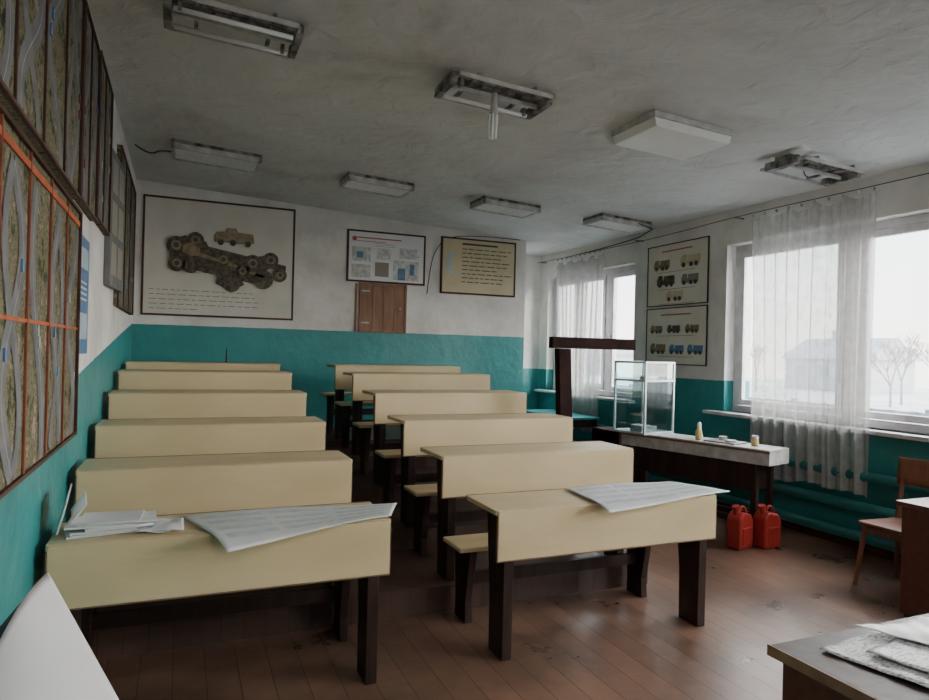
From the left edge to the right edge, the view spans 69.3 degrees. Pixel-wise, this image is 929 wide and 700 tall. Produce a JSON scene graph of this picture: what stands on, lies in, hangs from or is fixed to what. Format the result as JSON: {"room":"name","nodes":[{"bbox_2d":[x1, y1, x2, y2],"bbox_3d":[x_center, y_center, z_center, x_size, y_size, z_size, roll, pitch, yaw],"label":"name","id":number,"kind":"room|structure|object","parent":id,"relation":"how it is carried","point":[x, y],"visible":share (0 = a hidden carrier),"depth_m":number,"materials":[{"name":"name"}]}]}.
{"room":"classroom","nodes":[
{"label":"classroom","id":0,"kind":"room"},
{"bbox_2d":[0,0,135,625],"bbox_3d":[-1.670,-0.233,2.360,0.250,3.500,11.350,1,0,-23],"label":"wall","id":1,"kind":"structure","parent":0,"point":[30,513],"depth_m":3.48,"materials":[{"name":"paint"}]},
{"bbox_2d":[0,102,82,499],"bbox_3d":[-1.450,-0.122,2.209,0.040,1.093,2.360,1,0,-23],"label":"board","id":2,"kind":"object","parent":1,"relation":"attached to","point":[41,225],"visible":1,"depth_m":2.33,"materials":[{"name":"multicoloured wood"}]},
{"bbox_2d":[0,0,86,199],"bbox_3d":[-1.418,-1.199,2.199,0.040,0.963,2.270,1,0,-23],"label":"board","id":3,"kind":"object","parent":1,"relation":"attached to","point":[42,42],"visible":0.99,"depth_m":2.48,"materials":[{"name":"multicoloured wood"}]},
{"bbox_2d":[79,235,89,353],"bbox_3d":[-2.047,-0.293,3.595,0.010,0.630,0.500,1,0,-23],"label":"poster","id":4,"kind":"object","parent":1,"relation":"attached to","point":[85,243],"visible":0.63,"depth_m":3.66,"materials":[{"name":"paper"}]},
{"bbox_2d":[74,0,101,221],"bbox_3d":[-1.995,-1.222,3.567,0.040,0.970,0.660,1,0,-23],"label":"board","id":5,"kind":"object","parent":1,"relation":"attached to","point":[88,204],"visible":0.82,"depth_m":3.57,"materials":[{"name":"brown wood"}]},
{"bbox_2d":[94,50,113,235],"bbox_3d":[-2.273,-1.257,4.226,0.040,0.970,0.730,1,0,-23],"label":"board","id":6,"kind":"object","parent":1,"relation":"attached to","point":[107,94],"visible":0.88,"depth_m":4.24,"materials":[{"name":"brown wood"}]},
{"bbox_2d":[103,148,124,291],"bbox_3d":[-2.546,-0.922,4.898,0.038,0.950,0.620,1,0,-19],"label":"display panel","id":7,"kind":"object","parent":1,"relation":"attached to","point":[113,244],"visible":0.9,"depth_m":4.82,"materials":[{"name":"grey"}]},
{"bbox_2d":[113,144,136,314],"bbox_3d":[-3.083,-0.986,6.127,0.040,1.280,1.800,1,0,-23],"label":"display board","id":8,"kind":"object","parent":1,"relation":"attached to","point":[124,300],"visible":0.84,"depth_m":6.23,"materials":[{"name":"brown wood"}]},
{"bbox_2d":[131,179,525,424],"bbox_3d":[-1.672,-0.213,8.981,4.900,3.500,1.250,1,0,-23],"label":"wall","id":9,"kind":"structure","parent":0,"point":[478,334],"depth_m":8.31,"materials":[{"name":"paint"}]},
{"bbox_2d":[140,194,295,320],"bbox_3d":[-2.813,-1.044,7.772,1.660,1.340,0.074,1,0,-23],"label":"poster","id":10,"kind":"object","parent":9,"relation":"attached to","point":[201,258],"visible":1,"depth_m":7.76,"materials":[{"name":"beige paper"}]},
{"bbox_2d":[354,283,356,331],"bbox_3d":[-1.362,-0.533,8.420,0.020,0.610,0.019,1,0,-23],"label":"trim","id":11,"kind":"structure","parent":9,"relation":"attached to","point":[355,283],"depth_m":8.41,"materials":[{"name":"brown wood"}]},
{"bbox_2d":[358,282,406,333],"bbox_3d":[-1.037,-0.532,8.550,0.620,0.625,0.030,1,0,-23],"label":"door frame","id":12,"kind":"structure","parent":9,"relation":"attached to","point":[360,283],"depth_m":8.52,"materials":[{"name":"brown wood"}]},
{"bbox_2d":[361,285,403,330],"bbox_3d":[-1.039,-0.532,8.556,0.556,0.565,0.018,1,0,-23],"label":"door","id":13,"kind":"structure","parent":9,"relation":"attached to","point":[380,309],"depth_m":8.55,"materials":[{"name":"brown wood"}]},
{"bbox_2d":[346,229,425,285],"bbox_3d":[-0.989,-1.173,8.566,1.030,0.650,0.030,1,0,-23],"label":"poster","id":14,"kind":"object","parent":9,"relation":"attached to","point":[372,256],"visible":1,"depth_m":8.55,"materials":[{"name":"white paper"}]},
{"bbox_2d":[351,246,370,277],"bbox_3d":[-1.296,-1.106,8.428,0.240,0.380,0.002,1,0,-23],"label":"picture","id":15,"kind":"object","parent":14,"relation":"attached to","point":[360,255],"depth_m":8.43},
{"bbox_2d":[375,262,388,276],"bbox_3d":[-1.050,-1.020,8.533,0.180,0.180,0.002,1,0,-23],"label":"picture","id":16,"kind":"object","parent":14,"relation":"attached to","point":[381,268],"depth_m":8.53,"materials":[{"name":"brown paper"}]},
{"bbox_2d":[377,248,390,259],"bbox_3d":[-1.026,-1.219,8.541,0.180,0.140,0.002,1,0,-23],"label":"picture","id":17,"kind":"object","parent":14,"relation":"attached to","point":[382,253],"depth_m":8.54},
{"bbox_2d":[393,248,418,281],"bbox_3d":[-0.753,-1.097,8.657,0.340,0.410,0.002,1,0,-23],"label":"picture","id":18,"kind":"object","parent":14,"relation":"attached to","point":[405,260],"depth_m":8.66},
{"bbox_2d":[427,236,517,291],"bbox_3d":[0.138,-1.133,9.052,1.355,0.828,0.010,1,0,-23],"label":"cable","id":19,"kind":"object","parent":9,"relation":"attached to","point":[454,236],"visible":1,"depth_m":8.98,"materials":[{"name":"black plastic"}]},
{"bbox_2d":[440,236,515,296],"bbox_3d":[0.194,-1.113,9.066,1.100,0.750,0.030,1,0,-23],"label":"board","id":20,"kind":"object","parent":9,"relation":"attached to","point":[468,266],"visible":1,"depth_m":9.05,"materials":[{"name":"yellowed paper"},{"name":"dark wood"},{"name":"ink"}]},
{"bbox_2d":[97,511,905,699],"bbox_3d":[0.867,1.683,4.015,6.400,0.200,12.500,1,0,-23],"label":"floor","id":21,"kind":"structure","parent":0,"point":[614,643],"depth_m":3.55,"materials":[{"name":"brown wood"}]},
{"bbox_2d":[45,501,390,684],"bbox_3d":[-1.123,1.150,3.180,1.400,0.765,0.722,1,0,-23],"label":"desk","id":22,"kind":"object","parent":21,"relation":"on","point":[89,573],"visible":0.72,"depth_m":2.91,"materials":[{"name":"beige paint"}]},
{"bbox_2d":[56,483,183,539],"bbox_3d":[-1.451,0.667,2.849,0.485,0.183,0.270,1,0,-23],"label":"pile","id":23,"kind":"object","parent":22,"relation":"on","point":[91,524],"visible":1,"depth_m":2.79,"materials":[{"name":"white paper"}]},
{"bbox_2d":[181,503,396,551],"bbox_3d":[-0.722,0.782,3.023,1.020,0.047,0.520,1,0,-23],"label":"paper sheet","id":24,"kind":"object","parent":22,"relation":"on","point":[240,529],"visible":1,"depth_m":3.01,"materials":[{"name":"white paper"}]},
{"bbox_2d":[93,425,647,658],"bbox_3d":[-1.230,1.234,6.016,3.467,0.610,4.570,1,0,-23],"label":"platform","id":25,"kind":"object","parent":21,"relation":"on","point":[413,586],"visible":0.08,"depth_m":3.98,"materials":[{"name":"brown wood"}]},
{"bbox_2d":[125,361,279,370],"bbox_3d":[-2.620,0.509,6.761,1.400,0.777,0.722,1,0,-23],"label":"desk","id":26,"kind":"object","parent":25,"relation":"on","point":[148,365],"visible":0.3,"depth_m":6.44,"materials":[{"name":"beige paint"}]},
{"bbox_2d":[118,369,291,389],"bbox_3d":[-2.319,0.565,6.045,1.400,0.765,0.722,1,0,-23],"label":"desk","id":27,"kind":"object","parent":25,"relation":"on","point":[128,379],"visible":0.49,"depth_m":5.71,"materials":[{"name":"beige paint"}]},
{"bbox_2d":[108,390,306,418],"bbox_3d":[-2.020,0.700,5.329,1.400,0.765,0.722,1,0,-23],"label":"desk","id":28,"kind":"object","parent":25,"relation":"on","point":[122,404],"visible":0.48,"depth_m":5.00,"materials":[{"name":"beige paint"}]},
{"bbox_2d":[94,416,325,457],"bbox_3d":[-1.721,0.850,4.613,1.400,0.765,0.722,1,0,-23],"label":"desk","id":29,"kind":"object","parent":25,"relation":"on","point":[114,438],"visible":0.43,"depth_m":4.29,"materials":[{"name":"beige paint"}]},
{"bbox_2d":[75,450,352,612],"bbox_3d":[-1.422,0.990,3.897,1.400,0.765,0.722,1,0,-23],"label":"desk","id":30,"kind":"object","parent":25,"relation":"on","point":[176,484],"visible":0.64,"depth_m":3.58,"materials":[{"name":"beige paint"}]},
{"bbox_2d":[320,364,460,439],"bbox_3d":[-0.833,0.554,7.516,1.420,0.777,0.722,1,0,-23],"label":"desk","id":31,"kind":"object","parent":25,"relation":"on","point":[342,382],"visible":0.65,"depth_m":7.13,"materials":[{"name":"beige paint"}]},
{"bbox_2d":[335,372,490,454],"bbox_3d":[-0.532,0.610,6.800,1.420,0.765,0.722,1,0,-23],"label":"desk","id":32,"kind":"object","parent":25,"relation":"on","point":[361,381],"visible":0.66,"depth_m":6.45,"materials":[{"name":"beige paint"}]},
{"bbox_2d":[352,390,526,485],"bbox_3d":[-0.233,0.745,6.084,1.420,0.765,0.722,1,0,-23],"label":"desk","id":33,"kind":"object","parent":25,"relation":"on","point":[385,402],"visible":0.63,"depth_m":5.76,"materials":[{"name":"beige paint"}]},
{"bbox_2d":[375,413,572,526],"bbox_3d":[0.066,0.895,5.367,1.420,0.765,0.722,1,0,-23],"label":"desk","id":34,"kind":"object","parent":25,"relation":"on","point":[426,430],"visible":0.6,"depth_m":5.03,"materials":[{"name":"beige paint"}]},
{"bbox_2d":[404,441,633,580],"bbox_3d":[0.365,1.036,4.651,1.420,0.765,0.722,1,0,-23],"label":"desk","id":35,"kind":"object","parent":25,"relation":"on","point":[463,470],"visible":0.84,"depth_m":4.33,"materials":[{"name":"beige paint"}]},
{"bbox_2d":[527,409,599,427],"bbox_3d":[1.249,1.233,9.112,0.550,0.750,1.200,1,0,-23],"label":"side table","id":36,"kind":"object","parent":21,"relation":"on","point":[579,420],"visible":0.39,"depth_m":8.65,"materials":[{"name":"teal wood"}]},
{"bbox_2d":[443,481,716,660],"bbox_3d":[0.663,1.196,3.935,1.420,0.765,0.722,1,0,-23],"label":"desk","id":37,"kind":"object","parent":21,"relation":"on","point":[534,524],"visible":0.89,"depth_m":3.67,"materials":[{"name":"beige paint"}]},
{"bbox_2d":[567,481,728,512],"bbox_3d":[1.062,0.820,3.836,0.940,0.032,0.530,1,0,-23],"label":"map","id":38,"kind":"object","parent":37,"relation":"on","point":[613,497],"visible":1,"depth_m":3.81},
{"bbox_2d":[549,337,635,416],"bbox_3d":[1.114,0.745,5.904,0.860,1.700,0.600,1,0,-23],"label":"wooden display stand","id":39,"kind":"object","parent":21,"relation":"on","point":[563,373],"visible":0.4,"depth_m":5.77,"materials":[{"name":"brown wood"}]},
{"bbox_2d":[592,426,640,482],"bbox_3d":[1.752,1.255,7.601,0.400,0.720,0.525,1,0,-23],"label":"table","id":40,"kind":"object","parent":21,"relation":"on","point":[605,434],"visible":0.2,"depth_m":7.75,"materials":[{"name":"brown wood"}]},
{"bbox_2d":[621,432,788,519],"bbox_3d":[2.157,1.221,6.211,0.334,0.800,1.524,2,0,-38],"label":"table","id":41,"kind":"object","parent":21,"relation":"on","point":[742,466],"visible":0.69,"depth_m":5.96,"materials":[{"name":"brown wood"}]},
{"bbox_2d":[613,361,674,434],"bbox_3d":[1.774,0.462,6.646,0.430,0.700,0.400,1,0,-34],"label":"glass display case","id":42,"kind":"object","parent":41,"relation":"on","point":[640,429],"visible":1,"depth_m":6.59,"materials":[{"name":"glass"}]},
{"bbox_2d":[695,424,701,439],"bbox_3d":[2.142,0.749,6.144,0.064,0.140,0.064,1,0,-23],"label":"bottle","id":43,"kind":"object","parent":41,"relation":"on","point":[698,433],"visible":1,"depth_m":6.12,"materials":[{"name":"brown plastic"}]},
{"bbox_2d":[703,436,747,444],"bbox_3d":[2.329,0.801,5.999,0.220,0.045,0.300,2,0,-38],"label":"base plate","id":44,"kind":"object","parent":41,"relation":"on","point":[722,439],"visible":1,"depth_m":5.95,"materials":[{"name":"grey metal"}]},
{"bbox_2d":[751,435,758,445],"bbox_3d":[2.503,0.782,5.792,0.060,0.090,0.060,1,0,-23],"label":"jar","id":45,"kind":"object","parent":41,"relation":"on","point":[754,440],"visible":1,"depth_m":5.77,"materials":[{"name":"brown plastic"}]},
{"bbox_2d":[726,504,752,549],"bbox_3d":[2.260,1.442,5.513,0.210,0.359,0.144,2,0,-37],"label":"canister","id":46,"kind":"object","parent":21,"relation":"on","point":[739,536],"visible":1,"depth_m":5.45,"materials":[{"name":"plastic"}]},
{"bbox_2d":[753,503,780,548],"bbox_3d":[2.500,1.448,5.561,0.210,0.359,0.144,1,0,-29],"label":"canister","id":47,"kind":"object","parent":21,"relation":"on","point":[766,524],"visible":0.99,"depth_m":5.50,"materials":[{"name":"plastic"}]},
{"bbox_2d":[767,613,928,699],"bbox_3d":[1.604,1.218,1.815,1.356,0.752,0.720,1,0,-23],"label":"desk","id":48,"kind":"object","parent":21,"relation":"on","point":[810,672],"visible":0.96,"depth_m":1.76,"materials":[{"name":"brown wood"}]},
{"bbox_2d":[819,616,928,687],"bbox_3d":[1.435,0.825,1.861,0.850,0.026,0.460,1,0,-23],"label":"sheets","id":49,"kind":"object","parent":48,"relation":"on","point":[901,650],"visible":1,"depth_m":1.85,"materials":[{"name":"white paper"}]},
{"bbox_2d":[853,457,928,584],"bbox_3d":[3.017,1.202,4.583,0.485,0.873,0.426,1,0,-23],"label":"wooden chair","id":50,"kind":"object","parent":21,"relation":"on","point":[913,472],"visible":0.78,"depth_m":4.70,"materials":[{"name":"brown wood"}]},
{"bbox_2d":[895,497,928,617],"bbox_3d":[3.206,1.289,4.028,0.940,0.700,0.650,1,0,-23],"label":"writing desk","id":51,"kind":"object","parent":21,"relation":"on","point":[914,575],"visible":0.96,"depth_m":4.05,"materials":[{"name":"brown wood"}]},
{"bbox_3d":[-0.613,1.158,0.699,0.450,0.760,0.750,1,0,-23],"label":"stand","id":52,"kind":"object","parent":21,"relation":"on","visible":0},
{"bbox_2d":[0,572,118,699],"bbox_3d":[-0.761,0.645,1.152,0.396,0.259,0.864,2,0,-42],"label":"sheets","id":53,"kind":"object","parent":52,"relation":"on","point":[45,654],"visible":1,"depth_m":1.31,"materials":[{"name":"white paper"}]},
{"bbox_2d":[88,0,928,256],"bbox_3d":[0.995,-1.740,4.045,6.500,0.551,12.500,1,0,-23],"label":"ceiling","id":54,"kind":"structure","parent":0,"point":[844,82],"depth_m":4.47,"materials":[{"name":"white paint"}]},
{"bbox_2d":[171,138,261,173],"bbox_3d":[-2.303,-1.790,6.245,0.771,0.120,0.429,1,0,-23],"label":"ceiling lamp","id":55,"kind":"object","parent":54,"relation":"attached to","point":[185,151],"visible":1,"depth_m":6.15,"materials":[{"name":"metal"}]},
{"bbox_2d":[162,0,303,58],"bbox_3d":[-1.251,-1.764,3.649,0.702,0.136,0.420,1,0,-23],"label":"ceiling lamp","id":56,"kind":"object","parent":54,"relation":"attached to","point":[210,12],"visible":1,"depth_m":3.61,"materials":[{"name":"metal"}]},
{"bbox_2d":[339,171,413,198],"bbox_3d":[-0.895,-1.672,6.840,0.683,0.115,0.380,1,0,-23],"label":"ceiling lamp","id":57,"kind":"object","parent":54,"relation":"attached to","point":[350,180],"visible":1,"depth_m":6.74,"materials":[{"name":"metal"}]},
{"bbox_2d":[135,144,652,257],"bbox_3d":[-0.641,-1.602,7.720,5.602,0.392,2.257,1,0,-23],"label":"cable","id":58,"kind":"object","parent":54,"relation":"attached to","point":[135,144],"depth_m":7.68,"materials":[{"name":"white plastic"}]},
{"bbox_2d":[434,70,554,139],"bbox_3d":[0.185,-1.530,4.323,0.702,0.358,0.420,1,0,-23],"label":"ceiling lamp","id":59,"kind":"object","parent":54,"relation":"attached to","point":[536,102],"visible":1,"depth_m":4.29,"materials":[{"name":"metal"}]},
{"bbox_2d":[489,92,497,113],"bbox_3d":[0.191,-1.573,4.303,0.056,0.140,0.056,5,-1,-23],"label":"socket","id":60,"kind":"object","parent":59,"relation":"attached to","point":[492,95],"depth_m":4.29,"materials":[{"name":"white ceramic"}]},
{"bbox_2d":[470,195,540,218],"bbox_3d":[0.444,-1.560,7.363,0.683,0.115,0.380,1,0,-23],"label":"ceiling lamp","id":61,"kind":"object","parent":54,"relation":"attached to","point":[488,204],"visible":1,"depth_m":7.27,"materials":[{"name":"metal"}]},
{"bbox_2d":[583,213,651,233],"bbox_3d":[1.757,-1.454,7.745,0.683,0.115,0.380,1,0,-23],"label":"ceiling lamp","id":62,"kind":"object","parent":54,"relation":"attached to","point":[602,220],"visible":1,"depth_m":7.65,"materials":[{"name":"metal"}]},
{"bbox_2d":[611,110,734,160],"bbox_3d":[1.494,-1.534,4.854,0.701,0.134,0.500,1,0,-23],"label":"ceiling lamp","id":63,"kind":"object","parent":54,"relation":"attached to","point":[657,132],"visible":1,"depth_m":4.73,"materials":[{"name":"white plastic"}]},
{"bbox_2d":[760,153,865,186],"bbox_3d":[2.757,-1.430,5.323,0.702,0.132,0.420,1,0,-23],"label":"ceiling lamp","id":64,"kind":"object","parent":54,"relation":"attached to","point":[836,173],"visible":1,"depth_m":5.29,"materials":[{"name":"metal"}]},
{"bbox_2d":[523,255,540,408],"bbox_3d":[0.919,-0.146,10.619,1.150,3.500,0.250,1,0,-23],"label":"wall","id":65,"kind":"structure","parent":0,"point":[533,267],"depth_m":10.54,"materials":[{"name":"paint"}]},
{"bbox_2d":[537,162,928,540],"bbox_3d":[3.651,-0.097,5.178,0.350,3.500,11.900,1,0,-23],"label":"wall","id":66,"kind":"structure","parent":0,"point":[709,387],"depth_m":7.08,"materials":[{"name":"paint"}]},
{"bbox_2d":[534,265,634,402],"bbox_3d":[1.721,-0.223,9.459,0.320,1.755,2.410,1,0,-23],"label":"window","id":67,"kind":"structure","parent":66,"relation":"in","point":[608,272],"depth_m":9.07,"materials":[{"name":"white paint"}]},
{"bbox_2d":[645,305,707,365],"bbox_3d":[2.401,-0.159,7.667,0.015,0.660,1.020,1,0,-23],"label":"poster","id":68,"kind":"object","parent":66,"relation":"attached to","point":[679,335],"visible":0.99,"depth_m":7.61,"materials":[{"name":"beige paper"}]},
{"bbox_2d":[647,236,709,307],"bbox_3d":[2.418,-0.869,7.669,0.015,0.720,1.020,1,0,-23],"label":"poster","id":69,"kind":"object","parent":66,"relation":"attached to","point":[678,272],"visible":1,"depth_m":7.62,"materials":[{"name":"beige paper"}]},
{"bbox_2d":[539,173,928,262],"bbox_3d":[2.600,-1.310,7.114,0.136,0.050,7.300,1,0,-23],"label":"wire","id":70,"kind":"object","parent":66,"relation":"attached to","point":[874,188],"visible":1,"depth_m":6.38,"materials":[{"name":"black"}]},
{"bbox_2d":[557,253,603,432],"bbox_3d":[1.558,-0.067,9.369,0.099,2.436,1.150,1,0,-23],"label":"sheer curtain","id":71,"kind":"object","parent":70,"relation":"hanging from","point":[579,284],"visible":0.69,"depth_m":9.24,"materials":[{"name":"white fabric"}]},
{"bbox_2d":[750,188,877,497],"bbox_3d":[3.007,-0.042,5.932,0.092,2.516,1.270,1,0,-23],"label":"sheer curtain","id":72,"kind":"object","parent":70,"relation":"hanging from","point":[814,267],"visible":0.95,"depth_m":5.82,"materials":[{"name":"white fabric"}]},
{"bbox_2d":[573,424,928,553],"bbox_3d":[2.754,1.270,6.600,0.132,0.592,8.000,1,0,-23],"label":"pipes","id":73,"kind":"object","parent":66,"relation":"attached to","point":[888,481],"visible":0.24,"depth_m":5.62,"materials":[{"name":"metal"}]},
{"bbox_2d":[648,481,900,561],"bbox_3d":[3.440,1.603,5.101,0.020,0.090,11.900,1,0,-23],"label":"baseboard","id":74,"kind":"structure","parent":66,"relation":"attached to","point":[854,544],"depth_m":5.74,"materials":[{"name":"brown wood"}]},
{"bbox_2d":[702,213,928,441],"bbox_3d":[3.302,-0.196,5.714,0.320,1.755,3.180,1,0,-23],"label":"window","id":75,"kind":"structure","parent":66,"relation":"in","point":[923,429],"depth_m":6.39,"materials":[{"name":"white paint"}]},
{"label":"outside","id":76,"kind":"structure","parent":0,"visible":0},
{"bbox_2d":[599,375,928,412],"bbox_3d":[25.001,3.364,37.723,64.440,0.200,110.000,1,0,-23],"label":"ground","id":77,"kind":"structure","parent":76,"point":[918,401],"depth_m":45.73,"materials":[{"name":"white snow"}]},
{"bbox_2d":[599,354,632,375],"bbox_3d":[19.014,1.930,91.090,6.000,2.700,9.000,1,0,-23],"label":"wall","id":78,"kind":"structure","parent":77,"relation":"on","point":[623,369],"depth_m":86.92,"materials":[{"name":"white"}]},
{"bbox_2d":[600,349,632,354],"bbox_3d":[19.069,-0.369,91.097,6.800,1.900,9.800,1,0,-23],"label":"roof","id":79,"kind":"structure","parent":78,"relation":"on","point":[618,352],"depth_m":86.42,"materials":[{"name":"white"}]},
{"bbox_2d":[599,383,928,416],"bbox_3d":[7.402,1.861,10.793,0.280,1.800,26.100,1,0,-23],"label":"fence","id":80,"kind":"object","parent":77,"relation":"on","point":[926,413],"visible":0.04,"depth_m":11.22,"materials":[{"name":"white"}]},
{"bbox_2d":[871,360,914,392],"bbox_3d":[34.279,2.204,60.088,6.000,2.700,8.000,1,0,-23],"label":"wall","id":81,"kind":"structure","parent":77,"relation":"on","point":[879,384],"depth_m":56.47,"materials":[{"name":"white"}]},
{"bbox_2d":[872,338,921,360],"bbox_3d":[34.334,-0.096,60.095,6.800,1.900,8.800,1,0,-23],"label":"roof","id":82,"kind":"structure","parent":81,"relation":"on","point":[881,355],"depth_m":56.08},
{"bbox_2d":[871,342,917,407],"bbox_3d":[24.003,1.400,38.214,1.999,3.682,2.789,1,0,-23],"label":"bare tree","id":83,"kind":"object","parent":77,"relation":"on","point":[902,352],"visible":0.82,"depth_m":37.84,"materials":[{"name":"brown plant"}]},
{"bbox_2d":[876,331,923,404],"bbox_3d":[26.081,1.034,40.506,2.578,4.526,2.917,1,0,27],"label":"bare tree","id":84,"kind":"object","parent":77,"relation":"on","point":[906,340],"visible":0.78,"depth_m":40.33,"materials":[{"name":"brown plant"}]},
{"bbox_2d":[909,342,928,366],"bbox_3d":[26.713,1.297,37.382,2.454,4.013,3.290,1,0,-23],"label":"bare tree","id":85,"kind":"object","parent":77,"relation":"on","point":[921,350],"visible":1,"depth_m":37.94,"materials":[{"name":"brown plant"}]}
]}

